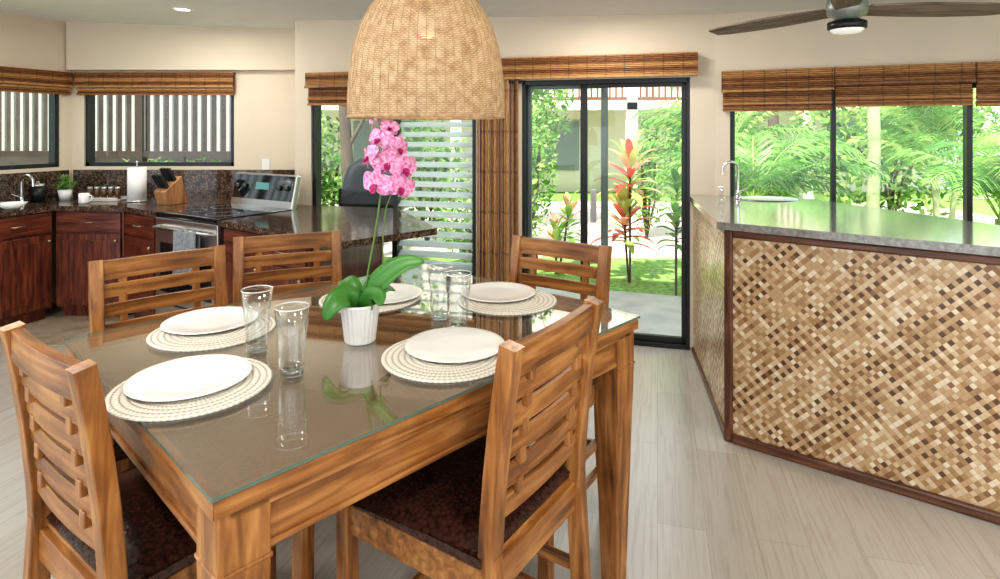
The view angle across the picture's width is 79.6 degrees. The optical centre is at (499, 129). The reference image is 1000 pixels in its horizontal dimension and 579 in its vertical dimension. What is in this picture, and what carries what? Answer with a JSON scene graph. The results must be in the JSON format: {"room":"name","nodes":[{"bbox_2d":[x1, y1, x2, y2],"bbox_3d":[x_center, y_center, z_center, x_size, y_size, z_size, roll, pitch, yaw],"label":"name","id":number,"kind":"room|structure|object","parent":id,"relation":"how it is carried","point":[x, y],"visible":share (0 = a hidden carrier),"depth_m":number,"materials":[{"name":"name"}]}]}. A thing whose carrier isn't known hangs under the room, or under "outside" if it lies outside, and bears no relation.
{"room":"dining room","nodes":[
{"label":"dining room","id":0,"kind":"room"},
{"bbox_2d":[0,11,71,301],"bbox_3d":[-4.506,0.210,3.967,0.120,2.620,3.210,0,0,20],"label":"wall","id":1,"kind":"structure","parent":0,"point":[26,41],"depth_m":5.22,"materials":[{"name":"paint"}]},
{"bbox_2d":[0,94,58,169],"bbox_3d":[-4.225,-0.050,4.721,0.080,0.760,1.400,0,0,20],"label":"window","id":2,"kind":"structure","parent":1,"relation":"in","point":[53,98],"depth_m":5.34,"materials":[{"name":"brown metal"}]},
{"bbox_2d":[0,170,68,201],"bbox_3d":[-4.216,0.485,4.536,0.024,0.250,1.860,0,0,21],"label":"backsplash","id":3,"kind":"structure","parent":1,"relation":"attached to","point":[9,183],"depth_m":5.08,"materials":[{"name":"brown stone"}]},
{"bbox_2d":[0,76,70,94],"bbox_3d":[-4.195,-0.406,4.534,0.028,0.183,1.854,0,0,20],"label":"shade","id":4,"kind":"object","parent":1,"relation":"attached to","point":[60,85],"depth_m":5.13,"materials":[{"name":"brown wood"}]},
{"bbox_2d":[0,66,72,94],"bbox_3d":[-4.191,-0.416,4.532,0.071,0.203,1.870,0,0,20],"label":"bamboo blind","id":5,"kind":"object","parent":1,"relation":"attached to","point":[12,79],"visible":1,"depth_m":5.11,"materials":[{"name":"brown wood"}]},
{"bbox_2d":[123,157,219,161],"bbox_3d":[-4.196,0.923,7.700,2.428,1.318,0.659,0,0,0],"label":"bush","id":6,"kind":"object","parent":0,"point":[201,158],"visible":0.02,"depth_m":7.68,"materials":[{"name":"green plant"}]},
{"bbox_2d":[72,71,294,196],"bbox_3d":[-2.845,0.210,5.510,2.290,2.620,0.120,0,0,0],"label":"wall","id":7,"kind":"structure","parent":0,"point":[264,101],"depth_m":5.45,"materials":[{"name":"paint"}]},
{"bbox_2d":[73,72,235,94],"bbox_3d":[-3.111,-0.416,5.412,1.426,0.203,0.071,0,0,0],"label":"bamboo blind","id":8,"kind":"object","parent":7,"relation":"attached to","point":[87,83],"visible":1,"depth_m":5.39,"materials":[{"name":"brown wood"}]},
{"bbox_2d":[86,95,233,165],"bbox_3d":[-3.097,-0.050,5.510,1.362,0.760,0.080,0,0,0],"label":"window","id":9,"kind":"structure","parent":7,"relation":"in","point":[90,99],"depth_m":5.47,"materials":[{"name":"brown metal"}]},
{"bbox_2d":[66,22,294,70],"bbox_3d":[-2.835,-0.810,5.415,2.110,0.540,0.069,0,0,0],"label":"soffit","id":10,"kind":"object","parent":7,"relation":"attached to","point":[90,46],"depth_m":5.38,"materials":[{"name":"paint"}]},
{"bbox_2d":[73,170,294,196],"bbox_3d":[-2.860,0.485,5.436,2.000,0.250,0.021,0,0,0],"label":"backsplash","id":11,"kind":"structure","parent":7,"relation":"attached to","point":[197,183],"depth_m":5.43,"materials":[{"name":"brown stone"}]},
{"bbox_2d":[262,159,269,169],"bbox_3d":[-2.126,0.318,5.446,0.070,0.114,0.007,0,0,0],"label":"wall outlet","id":12,"kind":"object","parent":7,"relation":"attached to","point":[265,162],"visible":1,"depth_m":5.44,"materials":[{"name":"white plastic"}]},
{"bbox_2d":[0,302,999,578],"bbox_3d":[-0.240,1.579,1.477,9.920,0.123,8.954,0,0,0],"label":"floor","id":13,"kind":"structure","parent":0,"point":[703,505],"depth_m":2.35,"materials":[{"name":"wood"}]},
{"bbox_2d":[0,211,51,326],"bbox_3d":[-4.013,1.085,4.184,0.406,0.870,1.490,0,0,20],"label":"base cabinet","id":14,"kind":"object","parent":13,"relation":"on","point":[26,239],"visible":1,"depth_m":4.63,"materials":[{"name":"brown wood"}]},
{"bbox_2d":[0,197,436,248],"bbox_3d":[-2.495,0.630,4.350,4.210,0.040,2.160,0,0,0],"label":"countertop","id":15,"kind":"structure","parent":14,"relation":"on","point":[356,225],"depth_m":4.18,"materials":[{"name":"brown stone"}]},
{"bbox_2d":[0,201,27,209],"bbox_3d":[-3.758,0.585,4.620,0.200,0.050,0.200,0,0,0],"label":"bowl","id":16,"kind":"object","parent":15,"relation":"on","point":[13,205],"visible":1,"depth_m":4.59,"materials":[{"name":"white ceramic"}]},
{"bbox_2d":[10,174,34,200],"bbox_3d":[-3.882,0.485,4.913,0.176,0.250,0.102,0,0,-8],"label":"faucet","id":17,"kind":"object","parent":15,"relation":"on","point":[21,198],"visible":0.78,"depth_m":4.92,"materials":[{"name":"silver metal"}]},
{"bbox_2d":[30,181,45,201],"bbox_3d":[-3.927,0.521,5.100,0.104,0.176,0.104,0,0,0],"label":"canister","id":18,"kind":"object","parent":15,"relation":"on","point":[38,191],"visible":0.97,"depth_m":5.06,"materials":[{"name":"black metal"}]},
{"bbox_2d":[52,174,77,200],"bbox_3d":[-3.784,0.493,5.226,0.206,0.232,0.192,0,0,0],"label":"potted plant","id":19,"kind":"object","parent":15,"relation":"on","point":[63,194],"visible":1,"depth_m":5.20,"materials":[{"name":"green plant"}]},
{"bbox_2d":[78,193,92,203],"bbox_3d":[-3.444,0.567,4.974,0.101,0.085,0.080,0,0,32],"label":"mug","id":20,"kind":"object","parent":15,"relation":"on","point":[83,198],"visible":1,"depth_m":4.95,"materials":[{"name":"white ceramic"}]},
{"bbox_2d":[90,196,126,200],"bbox_3d":[-3.432,0.595,5.200,0.320,0.030,0.140,0,0,0],"label":"serving tray","id":21,"kind":"object","parent":15,"relation":"on","point":[122,197],"visible":0.48,"depth_m":5.13,"materials":[{"name":"white ceramic"}]},
{"bbox_2d":[87,187,92,197],"bbox_3d":[-3.552,0.544,5.200,0.044,0.105,0.043,0,0,0],"label":"spice jar","id":22,"kind":"object","parent":21,"relation":"on","point":[90,189],"visible":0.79,"depth_m":5.18,"materials":[{"name":"brown glass"}]},
{"bbox_2d":[94,187,99,197],"bbox_3d":[-3.492,0.544,5.200,0.044,0.105,0.043,0,0,0],"label":"spice jar","id":23,"kind":"object","parent":21,"relation":"on","point":[96,189],"visible":0.84,"depth_m":5.18,"materials":[{"name":"brown glass"}]},
{"bbox_2d":[101,187,106,197],"bbox_3d":[-3.432,0.544,5.200,0.044,0.105,0.043,0,0,0],"label":"spice jar","id":24,"kind":"object","parent":21,"relation":"on","point":[103,189],"visible":0.84,"depth_m":5.18,"materials":[{"name":"brown glass"}]},
{"bbox_2d":[108,187,113,197],"bbox_3d":[-3.372,0.544,5.200,0.044,0.105,0.043,0,0,0],"label":"spice jar","id":25,"kind":"object","parent":21,"relation":"on","point":[110,189],"visible":0.82,"depth_m":5.18,"materials":[{"name":"brown glass"}]},
{"bbox_2d":[115,187,120,198],"bbox_3d":[-3.312,0.544,5.200,0.044,0.105,0.043,0,0,0],"label":"spice jar","id":26,"kind":"object","parent":21,"relation":"on","point":[117,189],"visible":0.9,"depth_m":5.18,"materials":[{"name":"brown glass"}]},
{"bbox_2d":[126,161,147,202],"bbox_3d":[-3.098,0.436,5.120,0.160,0.347,0.160,0,0,0],"label":"paper towel roll","id":27,"kind":"object","parent":15,"relation":"on","point":[136,176],"visible":1,"depth_m":5.07,"materials":[{"name":"white paper"}]},
{"bbox_2d":[151,168,187,204],"bbox_3d":[-2.719,0.459,4.938,0.147,0.302,0.232,0,0,25],"label":"knife block","id":28,"kind":"object","parent":15,"relation":"on","point":[170,190],"visible":1,"depth_m":4.89,"materials":[{"name":"brown wood"}]},
{"bbox_2d":[56,211,132,316],"bbox_3d":[-3.289,1.085,5.066,0.571,0.870,0.546,0,0,4],"label":"base cabinet","id":29,"kind":"object","parent":13,"relation":"on","point":[82,237],"visible":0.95,"depth_m":4.82,"materials":[{"name":"brown wood"}]},
{"bbox_2d":[124,212,155,317],"bbox_3d":[-2.730,1.085,4.715,0.518,0.870,0.266,0,0,37],"label":"base cabinet","id":30,"kind":"object","parent":13,"relation":"on","point":[140,238],"visible":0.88,"depth_m":4.61,"materials":[{"name":"brown wood"}]},
{"bbox_2d":[0,321,313,578],"bbox_3d":[-0.838,0.991,1.495,0.512,1.066,0.551,0,0,36],"label":"dining chair","id":31,"kind":"object","parent":13,"relation":"on","point":[86,519],"visible":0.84,"depth_m":1.31,"materials":[{"name":"brown wood"}]},
{"bbox_2d":[46,466,195,578],"bbox_3d":[-0.812,0.926,1.530,0.512,0.056,0.464,0,0,36],"label":"seat cushion","id":32,"kind":"object","parent":31,"relation":"on","point":[158,546],"depth_m":1.34,"materials":[{"name":"leather"}]},
{"bbox_2d":[87,245,275,578],"bbox_3d":[-1.112,0.991,2.075,0.512,1.066,0.551,0,0,-42],"label":"dining chair","id":33,"kind":"object","parent":13,"relation":"on","point":[99,271],"visible":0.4,"depth_m":2.21,"materials":[{"name":"brown wood"}]},
{"bbox_2d":[113,441,128,460],"bbox_3d":[-1.083,0.926,2.042,0.512,0.056,0.464,0,0,-42],"label":"seat cushion","id":34,"kind":"object","parent":33,"relation":"on","point":[120,455],"depth_m":1.73,"materials":[{"name":"leather"}]},
{"bbox_2d":[152,172,301,313],"bbox_3d":[-2.061,0.920,4.532,0.768,1.140,0.768,0,0,31],"label":"range","id":35,"kind":"object","parent":13,"relation":"on","point":[253,194],"visible":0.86,"depth_m":4.44,"materials":[{"name":"grey metal"}]},
{"bbox_2d":[172,228,199,285],"bbox_3d":[-2.181,0.876,4.164,0.262,0.368,0.056,0,0,31],"label":"dish towel","id":36,"kind":"object","parent":35,"relation":"hanging from","point":[184,240],"visible":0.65,"depth_m":4.13,"materials":[{"name":"grey fabric"}]},
{"bbox_2d":[156,217,221,307],"bbox_3d":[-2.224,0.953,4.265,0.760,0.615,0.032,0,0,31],"label":"oven","id":37,"kind":"object","parent":35,"relation":"in","point":[210,232],"depth_m":4.25,"materials":[{"name":"silver glass"}]},
{"bbox_2d":[156,203,291,223],"bbox_3d":[-2.072,0.619,4.513,0.768,0.033,0.610,0,0,31],"label":"cooktop","id":38,"kind":"object","parent":35,"relation":"in","point":[207,214],"depth_m":4.43,"materials":[{"name":"black glass"}]},
{"bbox_2d":[224,228,313,304],"bbox_3d":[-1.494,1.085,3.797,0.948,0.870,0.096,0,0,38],"label":"base cabinet","id":39,"kind":"object","parent":13,"relation":"on","point":[229,233],"visible":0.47,"depth_m":3.85,"materials":[{"name":"brown wood"}]},
{"bbox_2d":[233,230,341,305],"bbox_3d":[-0.844,0.991,2.452,0.512,1.066,0.551,0,0,-24],"label":"dining chair","id":40,"kind":"object","parent":13,"relation":"on","point":[242,245],"visible":0.27,"depth_m":2.65,"materials":[{"name":"brown wood"}]},
{"bbox_2d":[320,243,381,281],"bbox_3d":[-1.339,1.086,4.197,0.848,0.868,1.058,0,0,16],"label":"base cabinet","id":41,"kind":"object","parent":13,"relation":"on","point":[355,260],"visible":0.04,"depth_m":4.16,"materials":[{"name":"brown wood"}]},
{"bbox_2d":[64,264,639,578],"bbox_3d":[-0.408,1.065,1.865,1.108,0.910,1.358,0,0,44],"label":"dining table","id":42,"kind":"object","parent":13,"relation":"on","point":[242,479],"visible":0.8,"depth_m":1.37,"materials":[{"name":"brown wood"}]},
{"bbox_2d":[105,357,272,421],"bbox_3d":[-0.731,0.607,1.429,0.356,0.005,0.356,0,0,0],"label":"placemat","id":43,"kind":"object","parent":42,"relation":"on","point":[119,405],"visible":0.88,"depth_m":1.33,"materials":[{"name":"beige wicker"}]},
{"bbox_2d":[122,354,251,401],"bbox_3d":[-0.753,0.600,1.457,0.280,0.009,0.280,0,0,0],"label":"dinner plate","id":44,"kind":"object","parent":43,"relation":"on","point":[183,378],"visible":1,"depth_m":1.45,"materials":[{"name":"white ceramic"}]},
{"bbox_2d":[146,313,275,351],"bbox_3d":[-0.870,0.607,1.824,0.356,0.005,0.356,0,0,0],"label":"placemat","id":45,"kind":"object","parent":42,"relation":"on","point":[159,339],"visible":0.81,"depth_m":1.74,"materials":[{"name":"beige wicker"}]},
{"bbox_2d":[160,306,258,334],"bbox_3d":[-0.910,0.600,1.889,0.280,0.009,0.280,0,0,0],"label":"dinner plate","id":46,"kind":"object","parent":45,"relation":"on","point":[212,319],"visible":0.99,"depth_m":1.89,"materials":[{"name":"white ceramic"}]},
{"bbox_2d":[241,285,272,353],"bbox_3d":[-0.674,0.525,1.664,0.084,0.170,0.084,0,0,0],"label":"drinking glass","id":47,"kind":"object","parent":42,"relation":"on","point":[270,292],"visible":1,"depth_m":1.66,"materials":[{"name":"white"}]},
{"bbox_2d":[274,301,309,377],"bbox_3d":[-0.520,0.525,1.500,0.084,0.170,0.084,0,0,0],"label":"drinking glass","id":48,"kind":"object","parent":42,"relation":"on","point":[305,311],"visible":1,"depth_m":1.49,"materials":[{"name":"clear glass"}]},
{"bbox_2d":[319,294,419,312],"bbox_3d":[-0.470,0.607,2.167,0.356,0.005,0.356,0,0,0],"label":"placemat","id":49,"kind":"object","parent":42,"relation":"on","point":[391,306],"visible":0.23,"depth_m":2.08,"materials":[{"name":"beige wicker"}]},
{"bbox_2d":[384,283,422,303],"bbox_3d":[-0.425,0.600,2.197,0.280,0.009,0.280,0,0,0],"label":"dinner plate","id":50,"kind":"object","parent":49,"relation":"on","point":[403,292],"visible":0.42,"depth_m":2.21,"materials":[{"name":"white ceramic"}]},
{"bbox_2d":[322,117,423,345],"bbox_3d":[-0.356,0.284,1.752,0.287,0.652,0.188,0,0,0],"label":"potted orchid","id":51,"kind":"object","parent":42,"relation":"on","point":[358,304],"visible":1,"depth_m":1.71,"materials":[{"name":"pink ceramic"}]},
{"bbox_2d":[381,338,497,382],"bbox_3d":[-0.141,0.607,1.621,0.356,0.005,0.356,0,0,0],"label":"placemat","id":52,"kind":"object","parent":42,"relation":"on","point":[395,359],"visible":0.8,"depth_m":1.52,"materials":[{"name":"beige wicker"}]},
{"bbox_2d":[404,327,504,362],"bbox_3d":[-0.126,0.600,1.676,0.280,0.009,0.280,0,0,0],"label":"dinner plate","id":53,"kind":"object","parent":52,"relation":"on","point":[448,344],"visible":0.95,"depth_m":1.68,"materials":[{"name":"white ceramic"}]},
{"bbox_2d":[427,263,452,320],"bbox_3d":[-0.195,0.525,1.947,0.084,0.170,0.084,0,0,0],"label":"drinking glass","id":54,"kind":"object","parent":42,"relation":"on","point":[451,267],"visible":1,"depth_m":1.94,"materials":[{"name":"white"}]},
{"bbox_2d":[444,270,471,326],"bbox_3d":[-0.129,0.525,1.849,0.084,0.170,0.084,0,0,0],"label":"drinking glass","id":55,"kind":"object","parent":42,"relation":"on","point":[445,275],"visible":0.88,"depth_m":1.84,"materials":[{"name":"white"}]},
{"bbox_2d":[457,289,556,315],"bbox_3d":[0.025,0.607,2.148,0.356,0.005,0.356,0,0,0],"label":"placemat","id":56,"kind":"object","parent":42,"relation":"on","point":[541,301],"visible":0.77,"depth_m":2.07,"materials":[{"name":"beige wicker"}]},
{"bbox_2d":[460,282,535,301],"bbox_3d":[-0.007,0.600,2.217,0.280,0.009,0.280,0,0,0],"label":"dinner plate","id":57,"kind":"object","parent":56,"relation":"on","point":[485,291],"visible":0.98,"depth_m":2.22,"materials":[{"name":"white ceramic"}]},
{"bbox_2d":[336,296,603,578],"bbox_3d":[-0.066,0.991,1.594,0.551,1.066,0.512,0,0,34],"label":"dining chair","id":58,"kind":"object","parent":13,"relation":"on","point":[485,508],"visible":0.96,"depth_m":1.45,"materials":[{"name":"brown wood"}]},
{"bbox_2d":[352,435,569,569],"bbox_3d":[-0.102,0.926,1.618,0.464,0.056,0.512,0,0,34],"label":"seat cushion","id":59,"kind":"object","parent":58,"relation":"on","point":[436,506],"depth_m":1.47,"materials":[{"name":"fabric"}]},
{"bbox_2d":[508,235,611,578],"bbox_3d":[0.113,0.991,2.306,0.512,1.066,0.551,0,0,34],"label":"dining chair","id":60,"kind":"object","parent":13,"relation":"on","point":[601,255],"visible":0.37,"depth_m":2.46,"materials":[{"name":"brown wood"}]},
{"bbox_2d":[531,379,593,418],"bbox_3d":[0.088,0.926,2.270,0.512,0.056,0.464,0,0,34],"label":"seat cushion","id":61,"kind":"object","parent":60,"relation":"on","point":[593,379],"depth_m":2.01,"materials":[{"name":"leather"}]},
{"bbox_2d":[688,195,999,524],"bbox_3d":[2.153,0.983,2.923,2.823,1.075,1.341,0,0,37],"label":"bar counter","id":62,"kind":"object","parent":13,"relation":"on","point":[858,343],"depth_m":2.63,"materials":[{"name":"beige wicker"}]},
{"bbox_2d":[721,161,747,198],"bbox_3d":[1.512,0.321,3.870,0.171,0.248,0.052,0,0,0],"label":"faucet","id":63,"kind":"object","parent":62,"relation":"on","point":[738,191],"visible":1,"depth_m":3.86,"materials":[{"name":"silver metal"}]},
{"bbox_2d":[740,196,798,201],"bbox_3d":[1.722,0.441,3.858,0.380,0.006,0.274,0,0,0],"label":"bar sink","id":64,"kind":"object","parent":62,"relation":"in","point":[750,198],"visible":0.96,"depth_m":3.88,"materials":[{"name":"silver metal"}]},
{"bbox_2d":[688,195,999,256],"bbox_3d":[2.153,0.463,2.923,2.823,0.036,1.341,0,0,37],"label":"countertop","id":65,"kind":"structure","parent":62,"relation":"on","point":[805,218],"depth_m":2.86,"materials":[{"name":"stone"}]},
{"bbox_2d":[0,0,999,28],"bbox_3d":[-0.400,-0.918,1.400,10.400,0.458,8.800,0,0,0],"label":"ceiling","id":66,"kind":"structure","parent":0,"point":[279,14],"depth_m":4.38,"materials":[{"name":"paint"}]},
{"bbox_2d":[171,7,194,11],"bbox_3d":[-2.430,-0.921,4.600,0.160,0.007,0.160,0,0,0],"label":"recessed light","id":67,"kind":"object","parent":66,"relation":"in","point":[179,9],"visible":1,"depth_m":4.59,"materials":[{"name":"white plastic"}]},
{"bbox_2d":[346,0,504,119],"bbox_3d":[-0.235,-0.444,1.935,0.505,0.815,0.505,0,0,0],"label":"pendant lamp","id":68,"kind":"object","parent":66,"relation":"hanging from","point":[425,19],"visible":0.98,"depth_m":1.74,"materials":[{"name":"wicker"}]},
{"bbox_2d":[421,1,432,15],"bbox_3d":[-0.235,-0.438,1.935,0.036,0.138,0.036,0,0,0],"label":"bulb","id":69,"kind":"object","parent":68,"relation":"attached to","point":[424,1],"depth_m":1.92,"materials":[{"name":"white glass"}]},
{"bbox_2d":[709,0,999,34],"bbox_3d":[1.852,-0.628,2.894,1.232,0.324,1.408,0,0,0],"label":"ceiling fan","id":70,"kind":"object","parent":66,"relation":"hanging from","point":[846,14],"visible":1,"depth_m":2.89,"materials":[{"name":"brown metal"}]},
{"bbox_2d":[295,14,714,349],"bbox_3d":[-0.092,0.210,4.580,3.266,2.620,0.120,0,0,15],"label":"wall","id":71,"kind":"structure","parent":0,"point":[320,45],"depth_m":4.37,"materials":[{"name":"paint"}]},
{"bbox_2d":[312,92,475,276],"bbox_3d":[-0.847,0.400,4.778,1.407,1.440,0.080,0,0,15],"label":"window","id":72,"kind":"structure","parent":71,"relation":"in","point":[316,110],"depth_m":4.68,"materials":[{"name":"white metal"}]},
{"bbox_2d":[304,69,474,105],"bbox_3d":[-0.875,-0.330,4.683,1.429,0.263,0.071,0,0,15],"label":"bamboo blind","id":73,"kind":"object","parent":72,"relation":"attached to","point":[324,88],"visible":0.38,"depth_m":4.80,"materials":[{"name":"brown wood"}]},
{"bbox_2d":[501,52,697,79],"bbox_3d":[0.668,-0.448,4.259,1.397,0.158,0.109,0,0,15],"label":"bamboo blind","id":74,"kind":"object","parent":71,"relation":"attached to","point":[642,64],"visible":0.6,"depth_m":4.20,"materials":[{"name":"brown wood"}]},
{"bbox_2d":[477,80,522,281],"bbox_3d":[-0.009,0.561,4.438,0.350,1.857,0.074,0,0,15],"label":"curtain","id":75,"kind":"object","parent":74,"relation":"hanging from","point":[494,122],"visible":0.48,"depth_m":4.43,"materials":[{"name":"brown wood"}]},
{"bbox_2d":[522,77,689,349],"bbox_3d":[0.754,0.578,4.359,1.190,1.885,0.140,0,0,15],"label":"door","id":76,"kind":"structure","parent":71,"relation":"in","point":[682,342],"depth_m":4.35,"materials":[{"name":"black metal"}]},
{"bbox_2d":[715,1,999,195],"bbox_3d":[3.060,0.210,3.491,3.405,2.620,0.121,0,0,23],"label":"wall","id":77,"kind":"structure","parent":0,"point":[885,40],"depth_m":3.81,"materials":[{"name":"paint"}]},
{"bbox_2d":[730,83,975,220],"bbox_3d":[2.966,0.190,3.531,3.009,0.940,0.080,0,0,23],"label":"window","id":78,"kind":"structure","parent":77,"relation":"in","point":[967,109],"depth_m":3.63,"materials":[{"name":"brown metal"}]},
{"bbox_2d":[721,67,833,111],"bbox_3d":[1.804,-0.260,3.924,0.665,0.271,0.071,0,0,23],"label":"bamboo blind","id":79,"kind":"object","parent":78,"relation":"attached to","point":[799,89],"visible":1,"depth_m":3.91,"materials":[{"name":"brown wood"}]},
{"bbox_2d":[834,62,975,106],"bbox_3d":[2.442,-0.271,3.649,0.718,0.250,0.071,0,0,23],"label":"bamboo blind","id":80,"kind":"object","parent":78,"relation":"attached to","point":[909,84],"visible":0.99,"depth_m":3.63,"materials":[{"name":"brown wood"}]},
{"bbox_2d":[976,61,999,105],"bbox_3d":[3.019,-0.268,3.401,0.528,0.256,0.071,0,0,23],"label":"bamboo blind","id":81,"kind":"object","parent":77,"relation":"attached to","point":[987,73],"visible":0.98,"depth_m":3.47,"materials":[{"name":"brown wood"}]},
{"bbox_2d":[976,78,999,105],"bbox_3d":[3.021,-0.258,3.405,0.512,0.236,0.028,0,0,23],"label":"shade","id":82,"kind":"object","parent":77,"relation":"attached to","point":[988,94],"depth_m":3.48,"materials":[{"name":"brown wood"}]},
{"label":"outside","id":83,"kind":"structure","parent":0,"visible":0},
{"bbox_2d":[322,189,999,295],"bbox_3d":[1.000,1.583,9.000,30.000,0.006,14.000,0,0,0],"label":"lawn","id":84,"kind":"structure","parent":83,"point":[648,275],"depth_m":6.89,"materials":[{"name":"green plant"}]},
{"bbox_2d":[0,91,230,164],"bbox_3d":[-6.300,-0.200,8.500,7.400,3.560,0.200,0,0,0],"label":"outbuilding","id":85,"kind":"structure","parent":84,"relation":"on","point":[3,160],"depth_m":8.40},
{"bbox_2d":[0,91,230,161],"bbox_3d":[-4.285,0.250,7.114,3.833,2.660,0.091,0,0,3],"label":"picket fence","id":86,"kind":"object","parent":84,"relation":"on","point":[139,151],"visible":0.36,"depth_m":7.10,"materials":[{"name":"grey paint"}]},
{"bbox_2d":[338,105,365,187],"bbox_3d":[-1.807,-0.288,6.999,1.246,3.734,0.873,0,0,0],"label":"tree","id":87,"kind":"object","parent":84,"relation":"on","point":[347,139],"visible":0.02,"depth_m":6.96,"materials":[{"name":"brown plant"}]},
{"bbox_2d":[440,198,471,262],"bbox_3d":[-0.302,1.159,6.958,0.833,0.851,0.648,0,0,0],"label":"bush","id":88,"kind":"object","parent":84,"relation":"on","point":[463,199],"visible":0.21,"depth_m":6.85,"materials":[{"name":"green plant"}]},
{"bbox_2d":[538,190,589,272],"bbox_3d":[0.691,1.124,6.633,0.632,0.912,0.506,0,0,-27],"label":"ti plant","id":89,"kind":"object","parent":84,"relation":"on","point":[555,234],"visible":0.62,"depth_m":6.65,"materials":[{"name":"green plant"}]},
{"bbox_2d":[536,286,680,335],"bbox_3d":[0.314,1.565,5.276,4.542,0.029,1.474,0,0,16],"label":"patio slab","id":90,"kind":"object","parent":84,"relation":"on","point":[659,314],"depth_m":5.21,"materials":[{"name":"concrete"}]},
{"bbox_2d":[338,158,403,257],"bbox_3d":[-1.248,0.910,5.850,0.560,1.280,0.560,0,0,0],"label":"outdoor grill","id":91,"kind":"object","parent":90,"relation":"on","point":[353,193],"visible":0.26,"depth_m":5.65,"materials":[{"name":"black metal"}]},
{"bbox_2d":[590,128,664,282],"bbox_3d":[1.314,0.779,6.206,0.737,1.594,0.737,0,0,45],"label":"ti plant","id":92,"kind":"object","parent":84,"relation":"on","point":[630,150],"visible":0.96,"depth_m":6.19,"materials":[{"name":"red plant"}]},
{"bbox_2d":[321,87,990,198],"bbox_3d":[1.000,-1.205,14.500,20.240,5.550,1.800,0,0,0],"label":"building","id":93,"kind":"structure","parent":84,"relation":"on","point":[623,103],"depth_m":15.20,"materials":[{"name":"beige paint"}]},
{"bbox_2d":[321,201,997,257],"bbox_3d":[1.500,1.579,10.350,15.000,0.001,6.300,0,0,0],"label":"paved path","id":94,"kind":"structure","parent":84,"relation":"on","point":[656,234],"depth_m":9.33,"materials":[{"name":"grey concrete"}]},
{"bbox_2d":[321,108,354,205],"bbox_3d":[-2.300,0.646,7.694,0.966,1.867,0.662,0,0,0],"label":"bush","id":95,"kind":"object","parent":94,"relation":"on","point":[326,187],"visible":0.27,"depth_m":7.62,"materials":[{"name":"green plant"}]},
{"bbox_2d":[371,112,379,153],"bbox_3d":[-2.399,-1.384,11.402,2.984,5.925,2.035,0,0,0],"label":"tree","id":96,"kind":"object","parent":94,"relation":"on","point":[376,124],"visible":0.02,"depth_m":11.34,"materials":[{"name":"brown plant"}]},
{"bbox_2d":[401,120,471,240],"bbox_3d":[-0.999,0.645,8.191,1.250,1.870,0.848,0,0,0],"label":"bush","id":97,"kind":"object","parent":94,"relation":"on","point":[413,129],"visible":0.37,"depth_m":8.11,"materials":[{"name":"green plant"}]},
{"bbox_2d":[532,97,560,235],"bbox_3d":[0.346,0.538,7.911,0.902,2.083,0.866,0,0,0],"label":"bush","id":98,"kind":"object","parent":94,"relation":"on","point":[535,183],"visible":0.4,"depth_m":7.79,"materials":[{"name":"green plant"}]},
{"bbox_2d":[532,89,574,162],"bbox_3d":[0.422,-0.131,9.409,1.544,3.416,1.243,0,0,0],"label":"tree","id":99,"kind":"object","parent":94,"relation":"on","point":[547,100],"visible":0.1,"depth_m":9.25,"materials":[{"name":"green plant"}]},
{"bbox_2d":[625,118,667,237],"bbox_3d":[2.147,0.690,8.797,0.662,1.780,0.636,0,0,0],"label":"bush","id":100,"kind":"object","parent":94,"relation":"on","point":[645,212],"visible":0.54,"depth_m":8.75,"materials":[{"name":"green plant"}]},
{"bbox_2d":[647,97,763,205],"bbox_3d":[3.490,0.431,10.201,1.995,2.296,0.867,0,0,0],"label":"bush","id":101,"kind":"object","parent":94,"relation":"on","point":[669,137],"visible":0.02,"depth_m":10.18,"materials":[{"name":"green plant"}]},
{"bbox_2d":[626,99,839,174],"bbox_3d":[2.930,0.496,8.248,2.352,2.173,2.716,0,0,0],"label":"areca palm","id":102,"kind":"object","parent":94,"relation":"on","point":[746,120],"visible":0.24,"depth_m":7.99,"materials":[{"name":"green plant"}]},
{"bbox_2d":[768,111,779,193],"bbox_3d":[5.410,-1.357,11.901,3.798,5.872,2.109,0,0,0],"label":"tree","id":103,"kind":"object","parent":94,"relation":"on","point":[775,119],"visible":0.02,"depth_m":11.82,"materials":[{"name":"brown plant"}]},
{"bbox_2d":[773,92,999,215],"bbox_3d":[6.381,0.201,9.804,3.843,2.754,1.325,0,0,0],"label":"bush","id":104,"kind":"object","parent":94,"relation":"on","point":[902,183],"visible":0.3,"depth_m":9.71,"materials":[{"name":"green plant"}]},
{"bbox_2d":[836,89,999,218],"bbox_3d":[5.809,0.315,7.720,2.338,2.528,2.770,0,0,-33],"label":"tree","id":105,"kind":"object","parent":94,"relation":"on","point":[942,117],"visible":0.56,"depth_m":7.80,"materials":[{"name":"green plant"}]},
{"bbox_2d":[657,167,680,295],"bbox_3d":[1.694,0.955,5.728,0.385,1.242,0.397,0,0,17],"label":"ti plant","id":106,"kind":"object","parent":84,"relation":"on","point":[675,202],"visible":0.73,"depth_m":5.70,"materials":[{"name":"green plant"}]},
{"bbox_2d":[641,130,894,204],"bbox_3d":[2.568,0.791,5.973,2.110,1.581,2.259,0,0,0],"label":"areca palm","id":107,"kind":"object","parent":84,"relation":"on","point":[769,178],"visible":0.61,"depth_m":5.71,"materials":[{"name":"green plant"}]},
{"bbox_2d":[866,106,880,207],"bbox_3d":[4.312,-0.223,7.108,2.129,3.600,2.054,0,0,0],"label":"palm tree","id":108,"kind":"object","parent":84,"relation":"on","point":[873,113],"visible":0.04,"depth_m":7.04,"materials":[{"name":"green plant"}]},
{"bbox_2d":[886,131,999,224],"bbox_3d":[4.586,0.766,5.264,1.863,1.631,2.257,0,0,0],"label":"areca palm","id":109,"kind":"object","parent":84,"relation":"on","point":[985,180],"visible":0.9,"depth_m":5.34,"materials":[{"name":"green plant"}]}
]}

